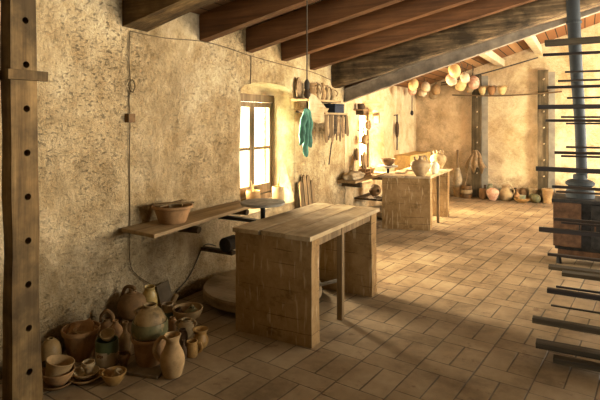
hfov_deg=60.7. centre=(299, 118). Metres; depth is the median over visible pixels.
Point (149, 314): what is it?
jar
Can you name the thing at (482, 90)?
clay jar
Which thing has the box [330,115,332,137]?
tool
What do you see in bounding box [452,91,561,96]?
wall shelf
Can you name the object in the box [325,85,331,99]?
jug
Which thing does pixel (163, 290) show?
tile
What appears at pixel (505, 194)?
jug
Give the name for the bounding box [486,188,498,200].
clay pot
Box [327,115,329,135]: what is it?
tool
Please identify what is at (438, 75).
ceiling
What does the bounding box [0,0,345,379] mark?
wall
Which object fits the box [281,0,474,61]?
roof beam
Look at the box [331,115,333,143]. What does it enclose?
tool
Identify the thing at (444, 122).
wall
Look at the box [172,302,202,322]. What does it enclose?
bowl
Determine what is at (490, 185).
clay jar
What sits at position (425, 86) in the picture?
pot
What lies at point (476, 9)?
roof beam
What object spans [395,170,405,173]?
board
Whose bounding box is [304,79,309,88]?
socket
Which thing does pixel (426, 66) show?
wooden beam
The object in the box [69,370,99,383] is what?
plate
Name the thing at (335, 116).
tool
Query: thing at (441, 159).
water jug
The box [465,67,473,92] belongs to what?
pot
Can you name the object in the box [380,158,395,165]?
clay bowl
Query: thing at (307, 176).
leaning slat
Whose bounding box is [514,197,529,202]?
clay bowl
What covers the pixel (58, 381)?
clay bowl
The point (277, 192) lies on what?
jar
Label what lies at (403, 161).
ledge
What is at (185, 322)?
jar
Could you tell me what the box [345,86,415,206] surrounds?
wall
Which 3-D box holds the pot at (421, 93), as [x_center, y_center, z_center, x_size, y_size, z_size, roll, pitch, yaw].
[2.514,-0.623,10.465,0.171,0.358,0.170,0,0,20]
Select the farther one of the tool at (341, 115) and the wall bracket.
the wall bracket
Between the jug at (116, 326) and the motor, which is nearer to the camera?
the jug at (116, 326)
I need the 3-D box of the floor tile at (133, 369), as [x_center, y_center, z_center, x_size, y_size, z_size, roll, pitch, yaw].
[-0.997,1.629,3.380,0.270,0.020,0.260,0,0,15]
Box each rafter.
[479,51,504,66]
[524,36,541,53]
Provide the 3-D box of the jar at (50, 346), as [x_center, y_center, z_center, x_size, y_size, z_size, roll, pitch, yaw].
[-1.637,1.539,3.360,0.136,0.201,0.136,0,0,29]
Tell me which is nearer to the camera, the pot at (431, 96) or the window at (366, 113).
the window at (366, 113)
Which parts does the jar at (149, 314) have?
handle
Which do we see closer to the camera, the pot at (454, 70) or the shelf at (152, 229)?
the shelf at (152, 229)
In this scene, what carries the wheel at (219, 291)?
on the floor
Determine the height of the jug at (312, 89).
0.204 m
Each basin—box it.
[61,320,100,361]
[460,189,472,193]
[460,193,472,197]
[461,185,471,189]
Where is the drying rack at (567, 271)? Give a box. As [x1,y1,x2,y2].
[532,36,599,371]
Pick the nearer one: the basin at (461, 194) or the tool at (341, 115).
the tool at (341, 115)
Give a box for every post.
[0,0,47,399]
[472,75,481,196]
[538,70,548,194]
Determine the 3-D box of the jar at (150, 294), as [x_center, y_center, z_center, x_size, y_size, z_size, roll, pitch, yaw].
[-1.204,1.484,4.084,0.130,0.319,0.138,0,0,-30]
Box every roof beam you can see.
[122,0,218,31]
[199,0,318,41]
[246,0,403,52]
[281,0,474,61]
[310,0,535,69]
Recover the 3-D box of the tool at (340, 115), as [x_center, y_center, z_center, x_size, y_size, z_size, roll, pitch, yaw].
[0.552,0.130,7.050,0.010,0.360,0.052,0,0,20]
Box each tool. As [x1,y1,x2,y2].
[325,115,327,142]
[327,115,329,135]
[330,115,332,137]
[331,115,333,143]
[334,115,336,133]
[337,115,339,135]
[339,115,340,141]
[341,115,342,132]
[346,115,348,135]
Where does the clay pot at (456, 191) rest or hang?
on the floor
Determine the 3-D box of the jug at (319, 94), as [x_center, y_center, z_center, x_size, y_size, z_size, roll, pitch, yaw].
[0.245,-0.368,6.756,0.121,0.225,0.105,0,0,11]
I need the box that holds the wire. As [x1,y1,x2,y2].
[441,57,537,82]
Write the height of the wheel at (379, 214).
0.865 m
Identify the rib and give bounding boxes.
[153,201,193,205]
[155,199,186,206]
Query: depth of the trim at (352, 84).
7.82 m
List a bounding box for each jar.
[41,337,61,368]
[95,335,118,367]
[134,302,165,326]
[142,284,157,305]
[175,317,196,337]
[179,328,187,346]
[272,186,283,199]
[429,161,439,173]
[478,86,487,94]
[486,85,496,94]
[486,183,493,198]
[497,85,507,94]
[519,188,527,197]
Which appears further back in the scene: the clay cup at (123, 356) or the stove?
the stove
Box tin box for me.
[324,104,343,112]
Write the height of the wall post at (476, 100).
2.575 m
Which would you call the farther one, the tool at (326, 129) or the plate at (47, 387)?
the tool at (326, 129)
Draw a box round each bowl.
[42,364,74,386]
[45,354,74,376]
[99,366,126,385]
[131,316,167,340]
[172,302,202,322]
[357,103,363,108]
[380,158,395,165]
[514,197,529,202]
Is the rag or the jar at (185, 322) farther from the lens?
the rag
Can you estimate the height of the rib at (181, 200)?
0.009 m
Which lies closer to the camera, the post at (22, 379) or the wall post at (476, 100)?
the post at (22, 379)
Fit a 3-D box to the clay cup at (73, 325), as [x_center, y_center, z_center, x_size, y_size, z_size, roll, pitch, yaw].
[-1.569,1.478,3.570,0.089,0.110,0.111,0,0,-2]
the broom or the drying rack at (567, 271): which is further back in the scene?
the broom
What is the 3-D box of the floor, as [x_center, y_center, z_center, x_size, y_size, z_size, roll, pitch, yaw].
[1.892,1.700,3.811,7.400,0.120,14.900,0,0,29]
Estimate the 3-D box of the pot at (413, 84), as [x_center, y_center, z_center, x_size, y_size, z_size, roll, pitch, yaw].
[2.085,-0.692,9.405,0.188,0.338,0.182,0,0,-34]
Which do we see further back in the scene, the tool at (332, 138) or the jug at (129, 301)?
the tool at (332, 138)
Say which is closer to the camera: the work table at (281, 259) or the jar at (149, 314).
the jar at (149, 314)
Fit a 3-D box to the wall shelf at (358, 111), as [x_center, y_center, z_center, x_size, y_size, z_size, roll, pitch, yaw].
[1.000,-0.115,8.439,0.180,0.090,0.240,0,0,29]
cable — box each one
[125,31,150,283]
[131,31,330,79]
[176,243,215,291]
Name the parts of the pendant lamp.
cord, bulb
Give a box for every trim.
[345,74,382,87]
[481,76,487,187]
[548,72,554,192]
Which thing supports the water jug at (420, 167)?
on the work table at (410, 201)
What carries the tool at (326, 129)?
hanging from the wall rack at (318, 110)
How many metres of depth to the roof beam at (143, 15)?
4.00 m
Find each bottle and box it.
[119,321,131,350]
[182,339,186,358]
[514,189,519,200]
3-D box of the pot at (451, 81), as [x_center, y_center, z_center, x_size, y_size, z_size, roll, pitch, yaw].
[2.718,-0.829,9.190,0.199,0.473,0.197,0,0,23]
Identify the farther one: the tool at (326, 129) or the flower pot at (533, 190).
the flower pot at (533, 190)
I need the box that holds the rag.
[465,150,486,173]
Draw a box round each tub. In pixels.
[120,318,132,334]
[479,188,485,198]
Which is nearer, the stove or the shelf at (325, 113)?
the stove
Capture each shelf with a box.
[121,201,249,237]
[291,98,340,102]
[324,112,347,114]
[337,171,386,187]
[353,109,367,114]
[354,193,381,200]
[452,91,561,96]
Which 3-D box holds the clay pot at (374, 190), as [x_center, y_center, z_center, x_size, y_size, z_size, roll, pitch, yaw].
[1.248,1.185,8.514,0.201,0.199,0.171,0,0,-27]
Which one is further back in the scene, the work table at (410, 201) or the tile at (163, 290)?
the work table at (410, 201)
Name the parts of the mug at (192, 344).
handle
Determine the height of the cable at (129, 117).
2.132 m
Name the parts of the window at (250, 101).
sash rail, sash rail, frame sill, sash rail, sash rail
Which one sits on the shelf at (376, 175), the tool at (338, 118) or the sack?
the sack
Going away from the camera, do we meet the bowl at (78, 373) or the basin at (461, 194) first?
the bowl at (78, 373)
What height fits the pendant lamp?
1.075 m
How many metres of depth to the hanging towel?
6.09 m
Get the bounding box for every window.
[240,93,274,200]
[359,107,368,168]
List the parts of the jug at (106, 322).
hoop handle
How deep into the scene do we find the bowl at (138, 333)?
3.32 m
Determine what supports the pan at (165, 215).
on the shelf at (152, 229)
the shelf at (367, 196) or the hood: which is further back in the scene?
the shelf at (367, 196)
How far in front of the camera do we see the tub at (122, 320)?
3.88 m
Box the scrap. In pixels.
[168,201,182,207]
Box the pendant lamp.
[304,0,309,98]
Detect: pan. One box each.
[151,202,192,224]
[359,115,370,129]
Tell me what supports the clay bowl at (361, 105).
on the wall shelf at (358, 111)
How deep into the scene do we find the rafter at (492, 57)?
9.50 m
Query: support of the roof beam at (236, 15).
attached to the ceiling at (219, 3)
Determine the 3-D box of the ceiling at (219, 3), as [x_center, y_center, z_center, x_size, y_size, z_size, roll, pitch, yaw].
[0.803,-1.726,1.751,7.400,1.745,10.840,0,0,29]
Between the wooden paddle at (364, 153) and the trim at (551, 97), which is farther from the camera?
the trim at (551, 97)
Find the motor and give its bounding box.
[201,235,234,255]
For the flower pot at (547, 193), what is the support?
on the floor
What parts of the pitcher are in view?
handle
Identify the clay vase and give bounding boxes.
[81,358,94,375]
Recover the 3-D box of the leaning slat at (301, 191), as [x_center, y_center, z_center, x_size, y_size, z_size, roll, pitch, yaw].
[0.044,1.214,6.449,0.080,0.854,0.194,0,0,-29]
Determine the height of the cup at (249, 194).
0.201 m
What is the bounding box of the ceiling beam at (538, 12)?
[331,0,599,87]
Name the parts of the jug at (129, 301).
hoop handle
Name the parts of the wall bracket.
plate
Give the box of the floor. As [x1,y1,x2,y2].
[0,194,599,399]
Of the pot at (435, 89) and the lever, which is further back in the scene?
the pot at (435, 89)
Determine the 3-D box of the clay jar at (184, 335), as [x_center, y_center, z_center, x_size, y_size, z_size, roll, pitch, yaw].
[-0.849,1.577,3.700,0.073,0.123,0.075,0,0,29]
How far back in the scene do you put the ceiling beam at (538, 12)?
6.62 m
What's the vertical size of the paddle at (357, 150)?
0.200 m
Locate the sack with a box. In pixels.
[342,171,364,179]
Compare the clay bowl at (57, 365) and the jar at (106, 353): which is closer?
the clay bowl at (57, 365)
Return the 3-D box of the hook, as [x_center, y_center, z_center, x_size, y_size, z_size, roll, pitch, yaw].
[1.902,0.264,10.141,0.122,0.708,0.083,0,0,29]
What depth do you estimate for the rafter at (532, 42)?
9.15 m
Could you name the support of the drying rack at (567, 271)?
on the floor
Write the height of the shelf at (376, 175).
0.110 m
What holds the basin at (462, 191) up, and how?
on the basin at (461, 194)
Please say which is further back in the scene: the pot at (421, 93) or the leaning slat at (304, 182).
the pot at (421, 93)
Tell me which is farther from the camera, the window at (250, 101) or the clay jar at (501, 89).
the clay jar at (501, 89)
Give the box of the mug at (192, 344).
[186,338,202,357]
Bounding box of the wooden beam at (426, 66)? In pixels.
[343,6,599,102]
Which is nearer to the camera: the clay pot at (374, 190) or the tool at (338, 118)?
the tool at (338, 118)
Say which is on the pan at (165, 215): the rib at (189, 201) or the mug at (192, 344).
the rib at (189, 201)
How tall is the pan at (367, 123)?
0.246 m
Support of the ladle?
hanging from the wall at (388, 102)
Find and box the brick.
[358,168,370,175]
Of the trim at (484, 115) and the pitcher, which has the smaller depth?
the pitcher
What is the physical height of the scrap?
0.092 m
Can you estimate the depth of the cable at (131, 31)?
5.10 m
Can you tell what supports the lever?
attached to the work table at (281, 259)
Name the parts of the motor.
casing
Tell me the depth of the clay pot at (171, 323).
3.94 m
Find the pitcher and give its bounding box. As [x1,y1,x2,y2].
[152,331,184,378]
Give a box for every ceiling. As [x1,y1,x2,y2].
[191,0,322,27]
[394,13,599,88]
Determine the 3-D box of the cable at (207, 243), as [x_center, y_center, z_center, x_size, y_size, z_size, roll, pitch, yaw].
[-0.973,1.382,4.839,0.012,0.348,0.574,0,0,29]
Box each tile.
[125,358,161,378]
[155,280,172,307]
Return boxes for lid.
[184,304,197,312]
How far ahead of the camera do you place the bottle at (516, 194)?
10.23 m
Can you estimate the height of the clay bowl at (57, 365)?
0.128 m
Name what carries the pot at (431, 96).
hanging from the ceiling at (438, 75)
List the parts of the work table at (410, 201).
panel, leg, panel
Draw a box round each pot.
[131,336,165,367]
[168,316,176,330]
[369,184,380,195]
[408,78,418,90]
[408,87,416,94]
[419,80,427,96]
[421,78,429,92]
[429,82,436,98]
[431,83,440,94]
[446,66,456,85]
[448,64,460,77]
[452,186,460,196]
[455,65,467,90]
[460,64,469,82]
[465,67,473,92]
[468,64,479,88]
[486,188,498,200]
[528,187,537,200]
[542,188,552,203]
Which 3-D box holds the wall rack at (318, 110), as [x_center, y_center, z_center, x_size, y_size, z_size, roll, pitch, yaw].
[0.283,-0.130,6.841,0.280,0.370,1.130,0,0,29]
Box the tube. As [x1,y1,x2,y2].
[171,294,178,303]
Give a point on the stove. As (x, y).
(567, 205)
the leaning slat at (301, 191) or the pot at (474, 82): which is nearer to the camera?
the leaning slat at (301, 191)
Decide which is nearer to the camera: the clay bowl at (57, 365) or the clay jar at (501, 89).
the clay bowl at (57, 365)
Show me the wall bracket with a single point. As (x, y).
(376, 115)
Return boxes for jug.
[98,309,114,337]
[109,319,122,339]
[117,285,146,320]
[192,325,208,348]
[309,83,318,96]
[316,82,322,98]
[321,83,327,99]
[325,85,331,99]
[330,88,337,99]
[410,155,430,175]
[430,150,446,168]
[499,184,514,200]
[529,193,540,202]
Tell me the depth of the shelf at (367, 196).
8.41 m
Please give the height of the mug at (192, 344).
0.106 m
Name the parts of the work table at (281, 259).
panel, leg, rail, panel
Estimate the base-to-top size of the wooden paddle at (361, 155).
0.241 m
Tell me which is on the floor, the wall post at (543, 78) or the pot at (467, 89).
the wall post at (543, 78)
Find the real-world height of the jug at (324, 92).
0.230 m
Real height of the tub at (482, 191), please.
0.203 m
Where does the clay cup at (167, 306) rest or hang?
on the floor
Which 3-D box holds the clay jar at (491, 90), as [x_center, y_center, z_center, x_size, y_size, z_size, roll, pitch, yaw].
[3.950,-0.591,10.551,0.176,0.200,0.173,0,0,-17]
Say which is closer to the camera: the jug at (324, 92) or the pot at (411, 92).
the jug at (324, 92)
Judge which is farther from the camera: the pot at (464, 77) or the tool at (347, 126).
the pot at (464, 77)
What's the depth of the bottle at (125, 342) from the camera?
3.54 m
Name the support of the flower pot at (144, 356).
on the floor tile at (133, 369)
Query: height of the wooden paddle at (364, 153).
0.271 m
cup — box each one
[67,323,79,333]
[99,328,114,341]
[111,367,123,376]
[117,350,130,366]
[161,301,176,319]
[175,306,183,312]
[246,190,260,208]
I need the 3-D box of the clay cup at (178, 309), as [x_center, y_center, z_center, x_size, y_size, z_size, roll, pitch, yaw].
[-0.980,1.557,4.120,0.093,0.089,0.079,0,0,-40]
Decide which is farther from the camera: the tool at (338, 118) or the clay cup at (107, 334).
the tool at (338, 118)
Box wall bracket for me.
[370,113,378,122]
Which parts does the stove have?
leg, door, plate, door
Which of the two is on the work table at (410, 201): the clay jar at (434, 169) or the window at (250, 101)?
the clay jar at (434, 169)
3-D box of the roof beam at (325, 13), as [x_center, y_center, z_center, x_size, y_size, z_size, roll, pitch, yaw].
[2.231,-1.562,4.045,6.415,1.673,0.125,0,0,29]
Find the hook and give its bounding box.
[394,114,398,149]
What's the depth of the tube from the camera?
4.42 m
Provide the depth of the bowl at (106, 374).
3.15 m
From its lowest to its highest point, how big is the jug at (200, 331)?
0.134 m
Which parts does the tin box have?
lid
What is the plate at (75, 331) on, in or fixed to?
in the basin at (81, 347)
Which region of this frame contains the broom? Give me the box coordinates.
[453,150,461,187]
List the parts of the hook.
rod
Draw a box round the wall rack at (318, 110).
[291,94,347,122]
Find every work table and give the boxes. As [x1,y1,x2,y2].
[233,203,379,347]
[380,167,451,230]
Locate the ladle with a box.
[357,127,368,144]
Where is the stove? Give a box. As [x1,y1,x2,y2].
[552,0,599,263]
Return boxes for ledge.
[394,151,430,170]
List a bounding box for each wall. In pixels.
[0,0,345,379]
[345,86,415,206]
[416,23,599,198]
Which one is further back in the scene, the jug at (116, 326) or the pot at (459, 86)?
the pot at (459, 86)
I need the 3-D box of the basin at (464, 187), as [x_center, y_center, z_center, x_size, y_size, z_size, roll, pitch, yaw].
[3.479,1.425,10.698,0.219,0.086,0.224,0,0,29]
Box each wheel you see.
[203,198,321,312]
[370,165,397,217]
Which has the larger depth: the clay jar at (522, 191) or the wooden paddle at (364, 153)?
the clay jar at (522, 191)
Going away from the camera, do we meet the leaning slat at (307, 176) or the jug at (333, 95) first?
the leaning slat at (307, 176)
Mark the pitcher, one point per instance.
(171, 360)
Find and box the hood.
[565,174,594,198]
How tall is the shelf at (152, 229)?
0.108 m
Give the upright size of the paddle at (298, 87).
0.270 m
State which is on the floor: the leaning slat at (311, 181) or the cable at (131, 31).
the leaning slat at (311, 181)
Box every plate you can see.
[43,375,73,390]
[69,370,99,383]
[73,327,95,333]
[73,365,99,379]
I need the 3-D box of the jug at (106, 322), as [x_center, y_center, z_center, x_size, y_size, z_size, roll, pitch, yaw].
[-1.425,1.522,3.780,0.133,0.235,0.131,0,0,0]
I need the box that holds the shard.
[77,318,93,330]
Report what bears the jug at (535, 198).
on the floor
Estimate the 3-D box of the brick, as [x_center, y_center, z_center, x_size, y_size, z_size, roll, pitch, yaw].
[1.040,0.852,8.243,0.120,0.105,0.240,0,0,29]
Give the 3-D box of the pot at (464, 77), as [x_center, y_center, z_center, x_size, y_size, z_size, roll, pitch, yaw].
[3.058,-0.891,9.492,0.174,0.463,0.175,0,0,-35]
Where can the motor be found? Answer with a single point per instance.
(227, 244)
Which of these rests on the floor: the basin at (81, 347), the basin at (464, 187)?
the basin at (81, 347)
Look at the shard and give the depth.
3.52 m
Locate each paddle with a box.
[295,77,301,97]
[355,148,358,159]
[360,154,363,168]
[363,152,366,167]
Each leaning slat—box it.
[299,181,304,206]
[302,175,307,205]
[306,175,311,204]
[310,180,314,203]
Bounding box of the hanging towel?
[299,108,312,156]
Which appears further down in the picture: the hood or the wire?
the hood
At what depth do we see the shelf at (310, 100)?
6.46 m
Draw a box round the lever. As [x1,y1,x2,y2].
[319,279,336,286]

